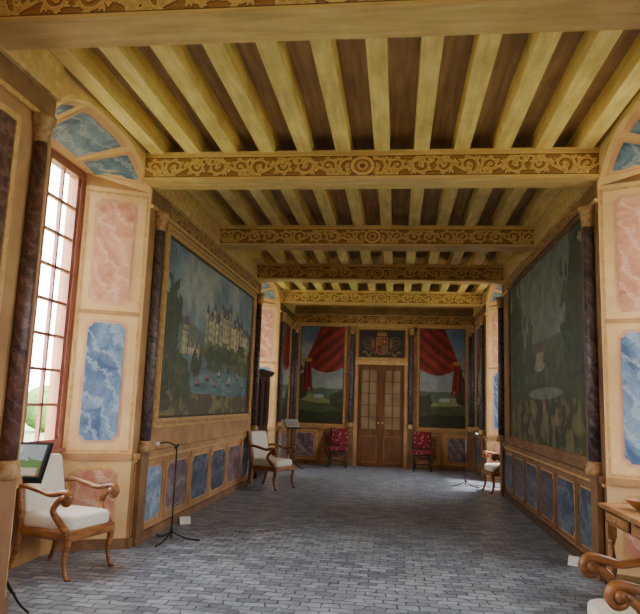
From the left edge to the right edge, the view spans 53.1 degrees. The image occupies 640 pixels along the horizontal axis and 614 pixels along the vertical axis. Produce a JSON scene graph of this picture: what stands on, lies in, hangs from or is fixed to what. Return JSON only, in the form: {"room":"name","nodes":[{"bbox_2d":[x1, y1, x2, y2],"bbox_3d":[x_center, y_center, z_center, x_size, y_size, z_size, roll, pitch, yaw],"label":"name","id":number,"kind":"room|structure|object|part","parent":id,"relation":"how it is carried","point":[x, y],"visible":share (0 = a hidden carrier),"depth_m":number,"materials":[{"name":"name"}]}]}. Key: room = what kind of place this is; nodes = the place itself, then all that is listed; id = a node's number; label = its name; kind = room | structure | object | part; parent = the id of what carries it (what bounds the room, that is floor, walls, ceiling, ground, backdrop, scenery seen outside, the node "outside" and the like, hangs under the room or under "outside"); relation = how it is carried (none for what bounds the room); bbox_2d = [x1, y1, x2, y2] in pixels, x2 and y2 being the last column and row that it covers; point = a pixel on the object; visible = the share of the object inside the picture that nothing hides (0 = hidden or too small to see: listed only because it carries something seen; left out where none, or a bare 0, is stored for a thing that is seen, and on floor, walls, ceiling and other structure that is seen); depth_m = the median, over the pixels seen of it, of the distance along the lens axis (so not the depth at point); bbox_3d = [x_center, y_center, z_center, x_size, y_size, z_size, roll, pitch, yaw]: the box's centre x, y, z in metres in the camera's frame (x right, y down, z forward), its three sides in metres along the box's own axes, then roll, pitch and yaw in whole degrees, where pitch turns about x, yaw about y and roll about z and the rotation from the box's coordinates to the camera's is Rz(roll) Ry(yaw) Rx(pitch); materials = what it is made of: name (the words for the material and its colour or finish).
{"room":"historic interior","nodes":[
{"label":"historic interior","id":0,"kind":"room"},
{"bbox_2d":[0,45,296,613],"bbox_3d":[-2.295,0.130,5.855,0.938,4.310,21.000,1,-9,7],"label":"wall","id":1,"kind":"structure","parent":0,"point":[108,434],"depth_m":6.50,"materials":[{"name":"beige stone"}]},
{"bbox_2d":[21,148,85,448],"bbox_3d":[-2.629,-0.113,5.800,0.090,2.810,1.440,1,-9,7],"label":"window","id":2,"kind":"structure","parent":1,"relation":"in","point":[61,371],"depth_m":6.29,"materials":[{"name":"wood"}]},
{"bbox_2d":[152,223,255,427],"bbox_3d":[-1.508,0.530,9.413,0.030,2.300,4.630,1,-9,7],"label":"landscape painting","id":3,"kind":"object","parent":1,"relation":"attached to","point":[204,363],"visible":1,"depth_m":8.63,"materials":[{"name":"paint"}]},
{"bbox_2d":[170,204,258,290],"bbox_3d":[-1.450,-0.744,9.810,0.001,0.170,4.900,1,-9,7],"label":"scrollwork","id":4,"kind":"object","parent":1,"relation":"attached to","point":[176,216],"visible":1,"depth_m":8.97,"materials":[{"name":"paint"}]},
{"bbox_2d":[281,319,291,422],"bbox_3d":[-0.817,1.535,15.243,0.030,2.420,1.220,1,-9,7],"label":"landscape painting","id":5,"kind":"object","parent":1,"relation":"attached to","point":[288,326],"visible":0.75,"depth_m":15.49,"materials":[{"name":"paint"}]},
{"bbox_2d":[6,463,639,613],"bbox_3d":[0.216,2.353,5.216,6.150,0.100,21.400,1,-9,7],"label":"floor","id":6,"kind":"structure","parent":0,"point":[351,539],"depth_m":6.15,"materials":[{"name":"stone"}]},
{"bbox_2d":[7,442,53,613],"bbox_3d":[-2.236,1.559,4.648,0.494,1.131,0.430,3,-9,-5],"label":"music stand","id":7,"kind":"object","parent":6,"relation":"on","point":[34,457],"visible":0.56,"depth_m":4.66,"materials":[{"name":"black metal"}]},
{"bbox_2d":[8,451,119,581],"bbox_3d":[-2.241,1.791,5.602,0.730,0.975,0.662,-1,-9,21],"label":"armchair","id":8,"kind":"object","parent":6,"relation":"on","point":[45,509],"visible":0.92,"depth_m":5.45,"materials":[{"name":"white fabric"}]},
{"bbox_3d":[-2.487,1.577,5.731,0.186,0.527,0.520,-1,-9,21],"label":"backrest","id":9,"kind":"part","parent":8,"relation":"part of","materials":[{"name":"beige fabric"}]},
{"bbox_2d":[23,505,108,530],"bbox_3d":[-2.205,1.837,5.581,0.560,0.150,0.540,-1,-9,21],"label":"seat cushion","id":10,"kind":"object","parent":8,"relation":"on","point":[36,517],"depth_m":5.41,"materials":[{"name":"beige fabric"}]},
{"bbox_3d":[-2.203,1.921,5.566,0.580,0.085,0.586,-1,-9,21],"label":"seat rail","id":11,"kind":"part","parent":8,"relation":"part of","materials":[{"name":"brown wood"}]},
{"bbox_2d":[155,442,199,546],"bbox_3d":[-1.534,1.952,6.760,0.520,1.026,0.496,1,-9,7],"label":"stand","id":12,"kind":"object","parent":6,"relation":"on","point":[170,532],"visible":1,"depth_m":6.79,"materials":[{"name":"black metal"}]},
{"bbox_3d":[-1.654,1.472,6.872,0.240,0.053,0.051,1,-8,4],"label":"arm","id":13,"kind":"part","parent":12,"relation":"part of","materials":[{"name":"black metal"}]},
{"bbox_2d":[178,516,190,524],"bbox_3d":[-1.627,2.562,7.694,0.140,0.090,0.103,6,-9,-23],"label":"label","id":14,"kind":"object","parent":6,"relation":"on","point":[183,520],"visible":1,"depth_m":7.67,"materials":[{"name":"white paper"}]},
{"bbox_2d":[253,369,274,478],"bbox_3d":[-1.378,2.330,12.906,0.630,2.100,1.120,1,-9,7],"label":"wardrobe","id":15,"kind":"object","parent":6,"relation":"on","point":[264,375],"visible":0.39,"depth_m":12.76,"materials":[{"name":"brown wood"}]},
{"bbox_2d":[245,430,295,490],"bbox_3d":[-0.871,2.683,11.267,0.730,0.975,0.662,-3,-10,32],"label":"armchair","id":16,"kind":"object","parent":6,"relation":"on","point":[259,450],"visible":1,"depth_m":11.18,"materials":[{"name":"white fabric"}]},
{"bbox_3d":[-1.094,2.477,11.442,0.186,0.527,0.520,-3,-10,32],"label":"backrest","id":17,"kind":"part","parent":16,"relation":"part of","materials":[{"name":"beige fabric"}]},
{"bbox_2d":[253,457,291,466],"bbox_3d":[-0.838,2.728,11.239,0.560,0.150,0.540,-3,-10,32],"label":"seat cushion","id":18,"kind":"object","parent":16,"relation":"on","point":[257,461],"depth_m":11.05,"materials":[{"name":"beige fabric"}]},
{"bbox_3d":[-0.837,2.812,11.224,0.580,0.085,0.586,-3,-10,32],"label":"seat rail","id":19,"kind":"part","parent":16,"relation":"part of","materials":[{"name":"brown wood"}]},
{"bbox_2d":[284,419,302,468],"bbox_3d":[-0.674,3.100,14.534,0.494,1.104,0.430,6,-10,-28],"label":"lectern stand","id":20,"kind":"object","parent":6,"relation":"on","point":[292,424],"visible":0.86,"depth_m":14.51,"materials":[{"name":"black metal"}]},
{"bbox_2d":[327,427,348,467],"bbox_3d":[0.441,3.362,15.337,0.472,0.906,0.527,1,-9,7],"label":"chair","id":21,"kind":"object","parent":6,"relation":"on","point":[338,436],"visible":1,"depth_m":15.50,"materials":[{"name":"red fabric"}]},
{"bbox_2d":[412,431,432,471],"bbox_3d":[2.406,3.396,15.098,0.472,0.906,0.527,1,-9,7],"label":"chair","id":22,"kind":"object","parent":6,"relation":"on","point":[420,440],"visible":1,"depth_m":15.26,"materials":[{"name":"red fabric"}]},
{"bbox_2d":[452,432,478,487],"bbox_3d":[2.792,2.944,12.407,0.520,1.026,0.496,1,-9,7],"label":"stand","id":23,"kind":"object","parent":6,"relation":"on","point":[465,481],"visible":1,"depth_m":12.34,"materials":[{"name":"black metal"}]},
{"bbox_2d":[481,451,499,493],"bbox_3d":[3.360,2.886,11.641,0.730,0.975,0.662,2,-8,-1],"label":"armchair","id":24,"kind":"object","parent":6,"relation":"on","point":[491,469],"visible":0.5,"depth_m":11.43,"materials":[{"name":"brown wood"}]},
{"bbox_3d":[3.310,3.016,11.621,0.580,0.085,0.586,2,-8,-1],"label":"seat rail","id":25,"kind":"part","parent":24,"relation":"part of","materials":[{"name":"brown wood"}]},
{"bbox_2d":[485,463,499,471],"bbox_3d":[3.318,2.932,11.633,0.560,0.150,0.540,2,-8,-1],"label":"seat cushion","id":26,"kind":"object","parent":24,"relation":"on","point":[489,467],"depth_m":11.44,"materials":[{"name":"beige fabric"}]},
{"bbox_2d":[567,555,579,566],"bbox_3d":[2.515,2.498,6.295,0.140,0.090,0.103,-4,-11,37],"label":"label","id":27,"kind":"object","parent":6,"relation":"on","point":[572,560],"visible":0.64,"depth_m":6.28,"materials":[{"name":"white paper"}]},
{"bbox_2d":[578,552,639,613],"bbox_3d":[1.727,1.577,3.239,0.730,0.975,0.662,0,-9,11],"label":"armchair","id":28,"kind":"object","parent":6,"relation":"on","point":[619,598],"visible":1,"depth_m":3.35,"materials":[{"name":"brown wood"}]},
{"bbox_2d":[587,598,636,613],"bbox_3d":[1.686,1.624,3.239,0.560,0.150,0.540,0,-9,11],"label":"seat cushion","id":29,"kind":"object","parent":28,"relation":"on","point":[598,605],"depth_m":3.33,"materials":[{"name":"beige fabric"}]},
{"bbox_2d":[598,502,639,594],"bbox_3d":[2.586,1.919,4.634,0.680,0.750,1.340,1,-9,7],"label":"console table","id":30,"kind":"object","parent":6,"relation":"on","point":[624,517],"visible":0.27,"depth_m":5.08,"materials":[{"name":"brown wood"}]},
{"bbox_2d":[624,497,639,510],"bbox_3d":[2.524,1.546,4.984,0.280,0.085,0.280,1,-9,7],"label":"wooden bowl","id":31,"kind":"object","parent":30,"relation":"on","point":[634,502],"visible":1,"depth_m":4.97,"materials":[{"name":"brown wood"}]},
{"bbox_2d":[49,29,639,292],"bbox_3d":[0.362,-1.819,5.838,6.150,0.320,21.400,1,-9,7],"label":"ceiling","id":32,"kind":"structure","parent":0,"point":[545,90],"depth_m":5.70,"materials":[{"name":"brown wood"}]},
{"bbox_2d":[0,0,448,18],"bbox_3d":[0.100,-1.841,3.678,4.550,0.240,0.001,1,-9,7],"label":"scrollwork","id":33,"kind":"object","parent":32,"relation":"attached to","point":[8,8],"visible":1,"depth_m":3.81,"materials":[{"name":"paint"}]},
{"bbox_2d":[0,0,639,50],"bbox_3d":[0.118,-1.833,3.832,4.590,0.300,0.340,1,-9,7],"label":"ceiling beam","id":34,"kind":"structure","parent":32,"relation":"attached to","point":[451,17],"depth_m":3.81,"materials":[{"name":"yellow wood"}]},
{"bbox_2d":[144,152,599,177],"bbox_3d":[0.427,-1.420,6.427,4.550,0.240,0.001,1,-9,7],"label":"scrollwork","id":35,"kind":"object","parent":32,"relation":"attached to","point":[547,163],"visible":1,"depth_m":6.41,"materials":[{"name":"paint"}]},
{"bbox_2d":[142,147,601,189],"bbox_3d":[0.445,-1.412,6.581,4.590,0.300,0.340,1,-9,7],"label":"ceiling beam","id":36,"kind":"structure","parent":32,"relation":"attached to","point":[528,181],"depth_m":6.49,"materials":[{"name":"yellow wood"}]},
{"bbox_2d":[220,228,533,244],"bbox_3d":[0.748,-1.006,9.127,4.550,0.240,0.001,1,-9,7],"label":"scrollwork","id":37,"kind":"object","parent":32,"relation":"attached to","point":[228,235],"visible":0.99,"depth_m":9.11,"materials":[{"name":"paint"}]},
{"bbox_2d":[220,225,533,251],"bbox_3d":[0.766,-0.998,9.280,4.590,0.300,0.340,1,-9,7],"label":"ceiling beam","id":38,"kind":"structure","parent":32,"relation":"attached to","point":[310,247],"depth_m":9.18,"materials":[{"name":"yellow wood"}]},
{"bbox_2d":[257,265,502,280],"bbox_3d":[1.045,-0.623,11.630,4.550,0.240,0.001,1,-9,7],"label":"scrollwork","id":39,"kind":"object","parent":32,"relation":"attached to","point":[325,272],"visible":0.99,"depth_m":11.62,"materials":[{"name":"paint"}]},
{"bbox_2d":[257,263,503,284],"bbox_3d":[1.064,-0.615,11.784,4.590,0.300,0.340,1,-9,7],"label":"ceiling beam","id":40,"kind":"structure","parent":32,"relation":"attached to","point":[317,280],"depth_m":11.69,"materials":[{"name":"yellow wood"}]},
{"bbox_2d":[282,289,481,307],"bbox_3d":[1.390,-0.194,14.533,4.590,0.300,0.340,1,-9,7],"label":"ceiling beam","id":41,"kind":"structure","parent":32,"relation":"attached to","point":[349,291],"depth_m":14.43,"materials":[{"name":"yellow wood"}]},
{"bbox_2d":[283,292,481,304],"bbox_3d":[1.372,-0.202,14.379,4.550,0.240,0.001,1,-9,7],"label":"scrollwork","id":42,"kind":"object","parent":32,"relation":"attached to","point":[337,297],"visible":1,"depth_m":14.37,"materials":[{"name":"paint"}]},
{"bbox_2d":[289,305,472,471],"bbox_3d":[1.520,1.756,15.872,6.150,4.310,0.353,1,-9,7],"label":"wall","id":43,"kind":"structure","parent":0,"point":[311,442],"depth_m":15.78,"materials":[{"name":"brown paint"}]},
{"bbox_2d":[295,325,347,426],"bbox_3d":[0.042,1.684,16.008,1.230,2.530,0.030,1,-9,7],"label":"landscape painting","id":44,"kind":"object","parent":43,"relation":"attached to","point":[322,350],"visible":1,"depth_m":16.02,"materials":[{"name":"paint"}]},
{"bbox_2d":[353,360,407,468],"bbox_3d":[1.483,2.606,15.680,1.300,2.570,0.080,1,-9,7],"label":"door","id":45,"kind":"structure","parent":43,"relation":"in","point":[381,387],"depth_m":15.68,"materials":[{"name":"brown wood"}]},
{"bbox_2d":[356,327,407,360],"bbox_3d":[1.544,0.913,15.947,1.280,0.820,0.030,1,-9,7],"label":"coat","id":46,"kind":"object","parent":43,"relation":"attached to","point":[372,343],"visible":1,"depth_m":15.96,"materials":[{"name":"paint"}]},
{"bbox_2d":[293,314,474,325],"bbox_3d":[1.564,0.320,16.037,4.550,0.220,0.001,1,-9,7],"label":"scrollwork","id":47,"kind":"object","parent":43,"relation":"attached to","point":[303,318],"visible":0.99,"depth_m":16.03,"materials":[{"name":"paint"}]},
{"bbox_2d":[416,328,467,430],"bbox_3d":[2.990,1.733,15.650,1.230,2.530,0.030,1,-9,7],"label":"landscape painting","id":48,"kind":"object","parent":43,"relation":"attached to","point":[442,353],"visible":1,"depth_m":15.65,"materials":[{"name":"paint"}]},
{"bbox_2d":[470,88,639,584],"bbox_3d":[2.879,0.217,5.227,0.938,4.310,21.000,1,-9,7],"label":"wall","id":49,"kind":"structure","parent":0,"point":[561,496],"depth_m":6.09,"materials":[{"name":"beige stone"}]},
{"bbox_2d":[475,324,479,430],"bbox_3d":[3.645,1.610,14.701,0.030,2.420,1.220,1,-9,7],"label":"landscape painting","id":50,"kind":"object","parent":49,"relation":"attached to","point":[477,328],"visible":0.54,"depth_m":15.01,"materials":[{"name":"paint"}]},
{"bbox_2d":[504,197,581,291],"bbox_3d":[3.011,-0.698,9.069,0.001,0.170,4.900,1,-9,7],"label":"scrollwork","id":51,"kind":"object","parent":49,"relation":"attached to","point":[574,209],"visible":0.76,"depth_m":8.18,"materials":[{"name":"paint"}]},
{"bbox_2d":[507,212,587,464],"bbox_3d":[2.916,0.592,8.552,0.030,2.590,4.490,1,-9,7],"label":"landscape painting","id":52,"kind":"object","parent":49,"relation":"attached to","point":[547,366],"visible":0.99,"depth_m":7.88,"materials":[{"name":"paint"}]},
{"label":"outside","id":53,"kind":"structure","parent":0,"visible":0},
{"bbox_2d":[24,423,44,440],"bbox_3d":[0.492,3.371,4.518,120.000,0.300,90.000,1,-9,7],"label":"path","id":54,"kind":"structure","parent":53,"point":[29,434],"depth_m":38.71,"materials":[{"name":"white stone"}]},
{"bbox_2d":[26,385,48,430],"bbox_3d":[-22.445,1.449,10.086,6.284,3.558,68.600,1,-9,7],"label":"hedge","id":55,"kind":"object","parent":54,"relation":"on","point":[33,395],"visible":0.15,"depth_m":40.29,"materials":[{"name":"green plant"}]}
]}

